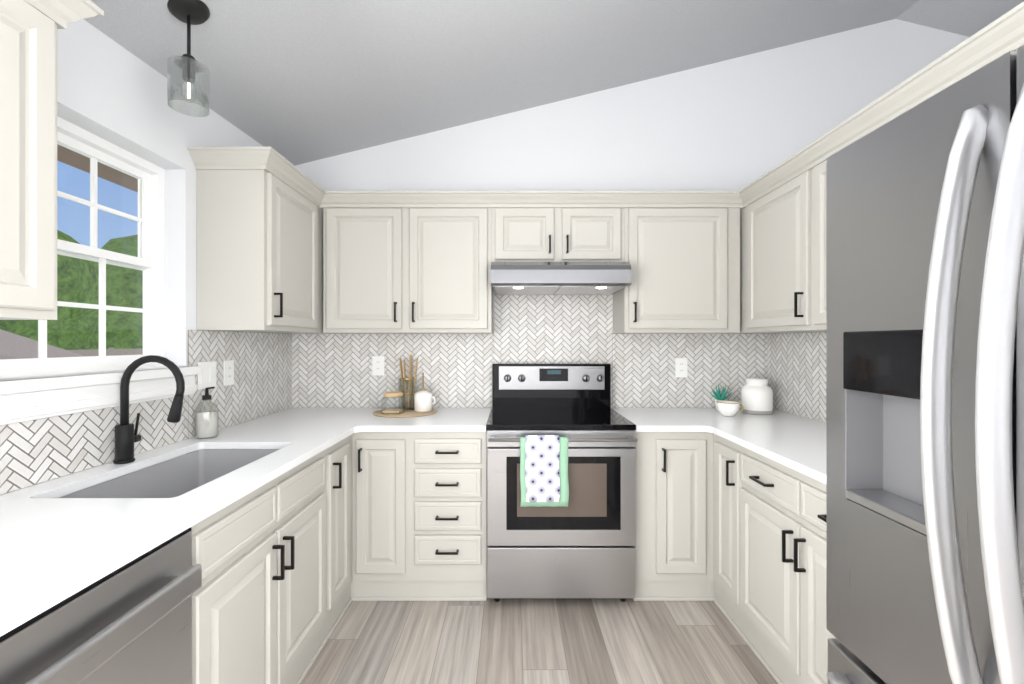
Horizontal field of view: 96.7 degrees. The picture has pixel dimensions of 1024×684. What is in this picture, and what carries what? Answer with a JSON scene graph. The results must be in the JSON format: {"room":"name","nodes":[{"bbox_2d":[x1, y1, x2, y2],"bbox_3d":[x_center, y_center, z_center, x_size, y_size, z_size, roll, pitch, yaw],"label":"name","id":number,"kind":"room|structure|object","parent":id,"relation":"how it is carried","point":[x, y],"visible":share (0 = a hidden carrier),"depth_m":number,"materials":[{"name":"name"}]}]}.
{"room":"kitchen","nodes":[
{"label":"kitchen","id":0,"kind":"room"},
{"bbox_2d":[1,19,291,497],"bbox_3d":[-1.522,0.035,-0.130,0.170,2.620,6.180,0,0,0],"label":"wall","id":1,"kind":"structure","parent":0,"point":[104,90],"depth_m":1.84,"materials":[{"name":"white paint"}]},
{"bbox_2d":[0,0,56,319],"bbox_3d":[-1.271,-0.436,0.886,0.327,0.762,0.483,0,0,0],"label":"upper cabinet","id":2,"kind":"object","parent":1,"relation":"attached to","point":[28,37],"depth_m":1.05,"materials":[{"name":"grey paint"}]},
{"bbox_2d":[24,0,103,28],"bbox_3d":[-1.095,-0.823,0.429,0.060,0.080,1.518,0,0,0],"label":"crown molding","id":3,"kind":"structure","parent":2,"relation":"attached to","point":[61,12],"depth_m":1.12,"materials":[{"name":"grey paint"}]},
{"bbox_2d":[0,116,164,377],"bbox_3d":[-1.562,-0.320,1.499,0.070,0.878,1.006,0,0,0],"label":"window","id":4,"kind":"structure","parent":1,"relation":"in","point":[149,261],"depth_m":1.75,"materials":[{"name":"white plastic"}]},
{"bbox_2d":[57,144,137,191],"bbox_3d":[-1.964,-1.030,0.470,0.705,0.210,7.000,0,0,0],"label":"roof eave","id":5,"kind":"object","parent":1,"relation":"attached to","point":[79,160],"depth_m":2.47},
{"bbox_2d":[0,366,200,424],"bbox_3d":[-1.464,0.170,1.499,0.125,0.124,1.108,0,0,0],"label":"window sill","id":6,"kind":"structure","parent":1,"relation":"attached to","point":[26,398],"depth_m":1.49,"materials":[{"name":"white"}]},
{"bbox_2d":[0,330,291,494],"bbox_3d":[-1.433,0.187,1.316,0.004,0.482,3.292,0,0,0],"label":"backsplash","id":7,"kind":"structure","parent":1,"relation":"attached to","point":[34,452],"depth_m":1.87,"materials":[{"name":"grey tile"}]},
{"bbox_2d":[198,361,215,389],"bbox_3d":[-1.426,0.155,2.132,0.009,0.125,0.125,0,0,0],"label":"light switch","id":8,"kind":"object","parent":7,"relation":"attached to","point":[206,377],"visible":0.98,"depth_m":2.13,"materials":[{"name":"white plastic"}]},
{"bbox_2d":[223,360,233,385],"bbox_3d":[-1.427,0.155,2.294,0.008,0.125,0.078,0,0,0],"label":"electrical outlet","id":9,"kind":"object","parent":7,"relation":"attached to","point":[228,372],"visible":1,"depth_m":2.29,"materials":[{"name":"white plastic"}]},
{"bbox_2d":[196,170,319,333],"bbox_3d":[-1.271,-0.436,2.334,0.327,0.762,0.528,0,0,0],"label":"upper cabinet","id":10,"kind":"object","parent":1,"relation":"attached to","point":[274,254],"depth_m":2.07,"materials":[{"name":"grey paint"}]},
{"bbox_2d":[187,147,259,169],"bbox_3d":[-1.285,-0.823,2.040,0.300,0.080,0.060,0,0,0],"label":"crown molding","id":11,"kind":"structure","parent":10,"relation":"attached to","point":[204,158],"depth_m":2.04,"materials":[{"name":"grey paint"}]},
{"bbox_2d":[256,147,327,207],"bbox_3d":[-1.095,-0.823,2.295,0.060,0.080,0.570,0,0,0],"label":"crown molding","id":12,"kind":"structure","parent":10,"relation":"attached to","point":[268,159],"depth_m":2.24,"materials":[{"name":"grey paint"}]},
{"bbox_2d":[301,598,777,683],"bbox_3d":[2.563,1.370,-0.130,8.340,0.050,6.540,0,0,0],"label":"floor","id":13,"kind":"structure","parent":0,"point":[559,641],"depth_m":2.02,"materials":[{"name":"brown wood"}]},
{"bbox_2d":[0,528,201,683],"bbox_3d":[-1.081,0.905,0.848,0.652,0.879,0.592,0,0,0],"label":"dishwasher","id":14,"kind":"object","parent":13,"relation":"on","point":[130,622],"visible":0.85,"depth_m":0.92,"materials":[{"name":"grey metal"}]},
{"bbox_2d":[190,497,328,683],"bbox_3d":[-1.121,1.017,1.574,0.627,0.655,0.848,0,0,0],"label":"base cabinet","id":15,"kind":"object","parent":13,"relation":"on","point":[295,562],"depth_m":1.47,"materials":[{"name":"grey paint"}]},
{"bbox_2d":[185,432,356,636],"bbox_3d":[-1.121,0.902,2.179,0.627,0.884,0.359,0,0,0],"label":"base cabinet","id":16,"kind":"object","parent":13,"relation":"on","point":[331,473],"depth_m":2.10,"materials":[{"name":"grey paint"}]},
{"bbox_2d":[357,432,412,600],"bbox_3d":[-0.665,0.902,2.654,0.278,0.884,0.628,0,0,0],"label":"base cabinet","id":17,"kind":"object","parent":13,"relation":"on","point":[384,459],"depth_m":2.34,"materials":[{"name":"grey paint"}]},
{"bbox_2d":[0,408,379,636],"bbox_3d":[-1.105,0.444,1.319,0.660,0.030,3.297,0,0,0],"label":"countertop","id":18,"kind":"structure","parent":17,"relation":"on","point":[55,549],"depth_m":1.14,"materials":[{"name":"white stone"}]},
{"bbox_2d":[113,355,184,463],"bbox_3d":[-1.288,0.237,1.640,0.242,0.381,0.100,0,0,0],"label":"faucet","id":19,"kind":"object","parent":18,"relation":"on","point":[127,437],"visible":0.98,"depth_m":1.61,"materials":[{"name":"black metal"}]},
{"bbox_2d":[61,450,277,497],"bbox_3d":[-1.132,0.568,1.600,0.418,0.213,0.708,0,0,0],"label":"sink","id":20,"kind":"object","parent":18,"relation":"in","point":[178,476],"depth_m":1.81,"materials":[{"name":"silver metal"}]},
{"bbox_2d":[195,387,218,438],"bbox_3d":[-1.371,0.314,2.045,0.088,0.228,0.088,0,0,0],"label":"soap dispenser","id":21,"kind":"object","parent":18,"relation":"on","point":[206,424],"visible":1,"depth_m":2.02,"materials":[{"name":"clear glass"}]},
{"bbox_2d":[373,407,436,417],"bbox_3d":[-0.647,0.425,2.765,0.384,0.006,0.384,0,0,0],"label":"placemat","id":22,"kind":"object","parent":18,"relation":"on","point":[409,413],"visible":0.65,"depth_m":2.68,"materials":[{"name":"beige wood"}]},
{"bbox_2d":[381,391,404,413],"bbox_3d":[-0.707,0.360,2.708,0.116,0.122,0.116,0,0,0],"label":"glass jar","id":23,"kind":"object","parent":22,"relation":"on","point":[393,394],"visible":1,"depth_m":2.68,"materials":[{"name":"clear glass"}]},
{"bbox_2d":[398,354,417,409],"bbox_3d":[-0.649,0.248,2.854,0.125,0.347,0.133,0,0,0],"label":"utensil holder","id":24,"kind":"object","parent":22,"relation":"on","point":[409,403],"visible":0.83,"depth_m":2.84,"materials":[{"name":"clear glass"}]},
{"bbox_2d":[414,372,434,411],"bbox_3d":[-0.533,0.303,2.792,0.132,0.236,0.108,0,0,0],"label":"mug","id":25,"kind":"object","parent":22,"relation":"on","point":[423,397],"visible":1,"depth_m":2.75,"materials":[{"name":"white ceramic"}]},
{"bbox_2d":[413,429,486,600],"bbox_3d":[-0.330,0.902,2.654,0.394,0.884,0.628,0,0,0],"label":"base cabinet","id":26,"kind":"object","parent":13,"relation":"on","point":[450,468],"depth_m":2.34,"materials":[{"name":"grey paint"}]},
{"bbox_2d":[356,408,490,431],"bbox_3d":[-0.454,0.444,2.633,0.640,0.030,0.667,0,0,0],"label":"countertop","id":27,"kind":"structure","parent":26,"relation":"on","point":[445,419],"depth_m":2.43,"materials":[{"name":"white stone"}]},
{"bbox_2d":[486,363,637,601],"bbox_3d":[0.250,0.742,2.585,0.760,1.207,0.710,0,0,0],"label":"range","id":28,"kind":"object","parent":13,"relation":"on","point":[582,544],"visible":1,"depth_m":2.29,"materials":[{"name":"grey metal"}]},
{"bbox_2d":[520,435,568,506],"bbox_3d":[0.159,0.636,2.241,0.239,0.336,0.042,0,0,0],"label":"towel","id":29,"kind":"object","parent":28,"relation":"hanging from","point":[563,476],"visible":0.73,"depth_m":2.22,"materials":[{"name":"green fabric"}]},
{"bbox_2d":[633,432,708,600],"bbox_3d":[0.817,0.902,2.654,0.370,0.884,0.628,0,0,0],"label":"base cabinet","id":30,"kind":"object","parent":13,"relation":"on","point":[672,546],"depth_m":2.35,"materials":[{"name":"grey paint"}]},
{"bbox_2d":[611,408,711,431],"bbox_3d":[0.815,0.444,2.633,0.362,0.030,0.667,0,0,0],"label":"countertop","id":31,"kind":"structure","parent":30,"relation":"on","point":[645,419],"depth_m":2.49,"materials":[{"name":"white stone"}]},
{"bbox_2d":[709,432,732,624],"bbox_3d":[1.345,0.902,2.207,0.643,0.884,0.304,0,0,0],"label":"base cabinet","id":32,"kind":"object","parent":13,"relation":"on","point":[720,448],"depth_m":2.25,"materials":[{"name":"grey paint"}]},
{"bbox_2d":[733,442,835,683],"bbox_3d":[1.345,0.902,1.605,0.643,0.884,0.900,0,0,0],"label":"base cabinet","id":33,"kind":"object","parent":13,"relation":"on","point":[779,511],"depth_m":1.74,"materials":[{"name":"grey paint"}]},
{"bbox_2d":[680,408,825,483],"bbox_3d":[1.331,0.444,2.062,0.669,0.030,1.812,0,0,0],"label":"countertop","id":34,"kind":"structure","parent":33,"relation":"on","point":[798,443],"depth_m":2.10,"materials":[{"name":"white stone"}]},
{"bbox_2d":[709,384,731,410],"bbox_3d":[1.308,0.347,2.842,0.128,0.161,0.128,0,0,0],"label":"succulent","id":35,"kind":"object","parent":34,"relation":"on","point":[718,396],"visible":0.71,"depth_m":2.83,"materials":[{"name":"green plant"}]},
{"bbox_2d":[716,400,742,415],"bbox_3d":[1.268,0.388,2.645,0.149,0.080,0.125,0,0,0],"label":"cup","id":36,"kind":"object","parent":34,"relation":"on","point":[727,408],"visible":1,"depth_m":2.61,"materials":[{"name":"white ceramic"}]},
{"bbox_2d":[741,378,772,414],"bbox_3d":[1.482,0.324,2.755,0.172,0.208,0.172,0,0,0],"label":"canister","id":37,"kind":"object","parent":34,"relation":"on","point":[756,396],"visible":1,"depth_m":2.69,"materials":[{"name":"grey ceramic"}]},
{"bbox_2d":[826,45,1023,683],"bbox_3d":[1.162,0.435,0.721,0.972,1.780,0.866,0,0,0],"label":"refrigerator","id":38,"kind":"object","parent":13,"relation":"on","point":[925,392],"visible":1,"depth_m":0.83,"materials":[{"name":"grey metal"}]},
{"bbox_2d":[82,0,1023,165],"bbox_3d":[2.553,-1.516,-0.130,8.360,1.442,6.540,0,0,0],"label":"ceiling","id":39,"kind":"structure","parent":0,"point":[296,82],"depth_m":2.31,"materials":[{"name":"white paint"}]},
{"bbox_2d":[167,0,209,116],"bbox_3d":[-1.125,-0.994,1.586,0.122,0.362,0.124,0,0,0],"label":"pendant light","id":40,"kind":"object","parent":39,"relation":"hanging from","point":[192,12],"visible":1,"depth_m":1.57,"materials":[{"name":"black"}]},
{"bbox_2d":[295,19,968,408],"bbox_3d":[2.563,-0.505,3.055,8.340,3.700,0.170,0,0,0],"label":"wall","id":41,"kind":"structure","parent":0,"point":[737,123],"depth_m":2.97,"materials":[{"name":"white paint"}]},
{"bbox_2d":[324,208,492,333],"bbox_3d":[-0.611,-0.436,2.804,0.982,0.762,0.327,0,0,0],"label":"upper cabinet","id":42,"kind":"object","parent":41,"relation":"attached to","point":[387,270],"depth_m":2.64,"materials":[{"name":"grey paint"}]},
{"bbox_2d":[328,191,735,207],"bbox_3d":[0.085,-0.823,2.628,2.421,0.080,0.060,0,0,0],"label":"crown molding","id":43,"kind":"structure","parent":42,"relation":"attached to","point":[336,199],"depth_m":2.63,"materials":[{"name":"grey paint"}]},
{"bbox_2d":[292,295,767,407],"bbox_3d":[0.116,-0.013,2.966,3.101,0.884,0.004,0,0,0],"label":"backsplash","id":44,"kind":"structure","parent":41,"relation":"attached to","point":[331,370],"depth_m":2.97,"materials":[{"name":"grey tile"}]},
{"bbox_2d":[372,356,383,374],"bbox_3d":[-0.870,0.155,2.960,0.078,0.125,0.008,0,0,0],"label":"electrical outlet","id":45,"kind":"object","parent":44,"relation":"attached to","point":[377,365],"visible":1,"depth_m":2.96,"materials":[{"name":"white plastic"}]},
{"bbox_2d":[675,358,686,376],"bbox_3d":[1.102,0.167,2.960,0.078,0.125,0.008,0,0,0],"label":"electrical outlet","id":46,"kind":"object","parent":44,"relation":"attached to","point":[680,367],"visible":1,"depth_m":2.96,"materials":[{"name":"white plastic"}]},
{"bbox_2d":[492,208,627,261],"bbox_3d":[0.268,-0.639,2.804,0.777,0.356,0.327,0,0,0],"label":"upper cabinet","id":47,"kind":"object","parent":41,"relation":"attached to","point":[518,234],"depth_m":2.64,"materials":[{"name":"grey paint"}]},
{"bbox_2d":[491,262,630,294],"bbox_3d":[0.266,-0.379,2.713,0.762,0.157,0.496,0,0,0],"label":"range hood","id":48,"kind":"object","parent":47,"relation":"attached to","point":[559,278],"visible":1,"depth_m":2.47,"materials":[{"name":"silver metal"}]},
{"bbox_2d":[613,208,739,333],"bbox_3d":[0.996,-0.436,2.804,0.675,0.762,0.327,0,0,0],"label":"upper cabinet","id":49,"kind":"object","parent":41,"relation":"attached to","point":[685,262],"depth_m":2.64,"materials":[{"name":"grey paint"}]},
{"bbox_2d":[744,173,803,333],"bbox_3d":[1.502,-0.436,2.321,0.328,0.762,0.553,0,0,0],"label":"upper cabinet","id":50,"kind":"object","parent":41,"relation":"attached to","point":[774,222],"depth_m":2.31,"materials":[{"name":"grey paint"}]},
{"bbox_2d":[736,2,1023,207],"bbox_3d":[1.327,-0.823,1.164,0.060,0.080,2.988,0,0,0],"label":"crown molding","id":51,"kind":"structure","parent":50,"relation":"attached to","point":[996,38],"depth_m":1.53,"materials":[{"name":"grey paint"}]},
{"bbox_2d":[768,332,825,422],"bbox_3d":[1.665,0.187,2.058,0.004,0.482,1.807,0,0,0],"label":"backsplash","id":52,"kind":"structure","parent":41,"relation":"attached to","point":[797,373],"depth_m":2.64,"materials":[{"name":"grey tile"}]},
{"bbox_2d":[804,160,825,331],"bbox_3d":[1.502,-0.436,1.817,0.328,0.762,0.455,0,0,0],"label":"upper cabinet","id":53,"kind":"object","parent":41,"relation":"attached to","point":[815,178],"depth_m":2.01,"materials":[{"name":"grey paint"}]},
{"label":"outside","id":54,"kind":"structure","parent":0,"visible":0},
{"bbox_3d":[-31.527,2.045,12.970,59.820,0.100,80.000,0,0,0],"label":"ground","id":55,"kind":"structure","parent":54,"visible":0},
{"bbox_2d":[0,329,84,358],"bbox_3d":[-6.337,0.795,6.170,3.400,2.400,4.800,0,0,0],"label":"shed","id":56,"kind":"object","parent":55,"relation":"on","point":[6,350],"depth_m":5.52,"materials":[{"name":"grey"}]},
{"bbox_2d":[0,230,142,349],"bbox_3d":[-17.540,-1.609,14.010,11.747,7.221,22.059,0,0,0],"label":"trees","id":57,"kind":"object","parent":55,"relation":"on","point":[73,319],"depth_m":16.18,"materials":[{"name":"green plant"}]},
{"bbox_2d":[68,348,142,355],"bbox_3d":[-10.457,1.070,14.970,0.160,1.850,44.000,0,0,0],"label":"fence","id":58,"kind":"object","parent":55,"relation":"on","point":[111,352],"depth_m":11.77,"materials":[{"name":"grey"}]}
]}

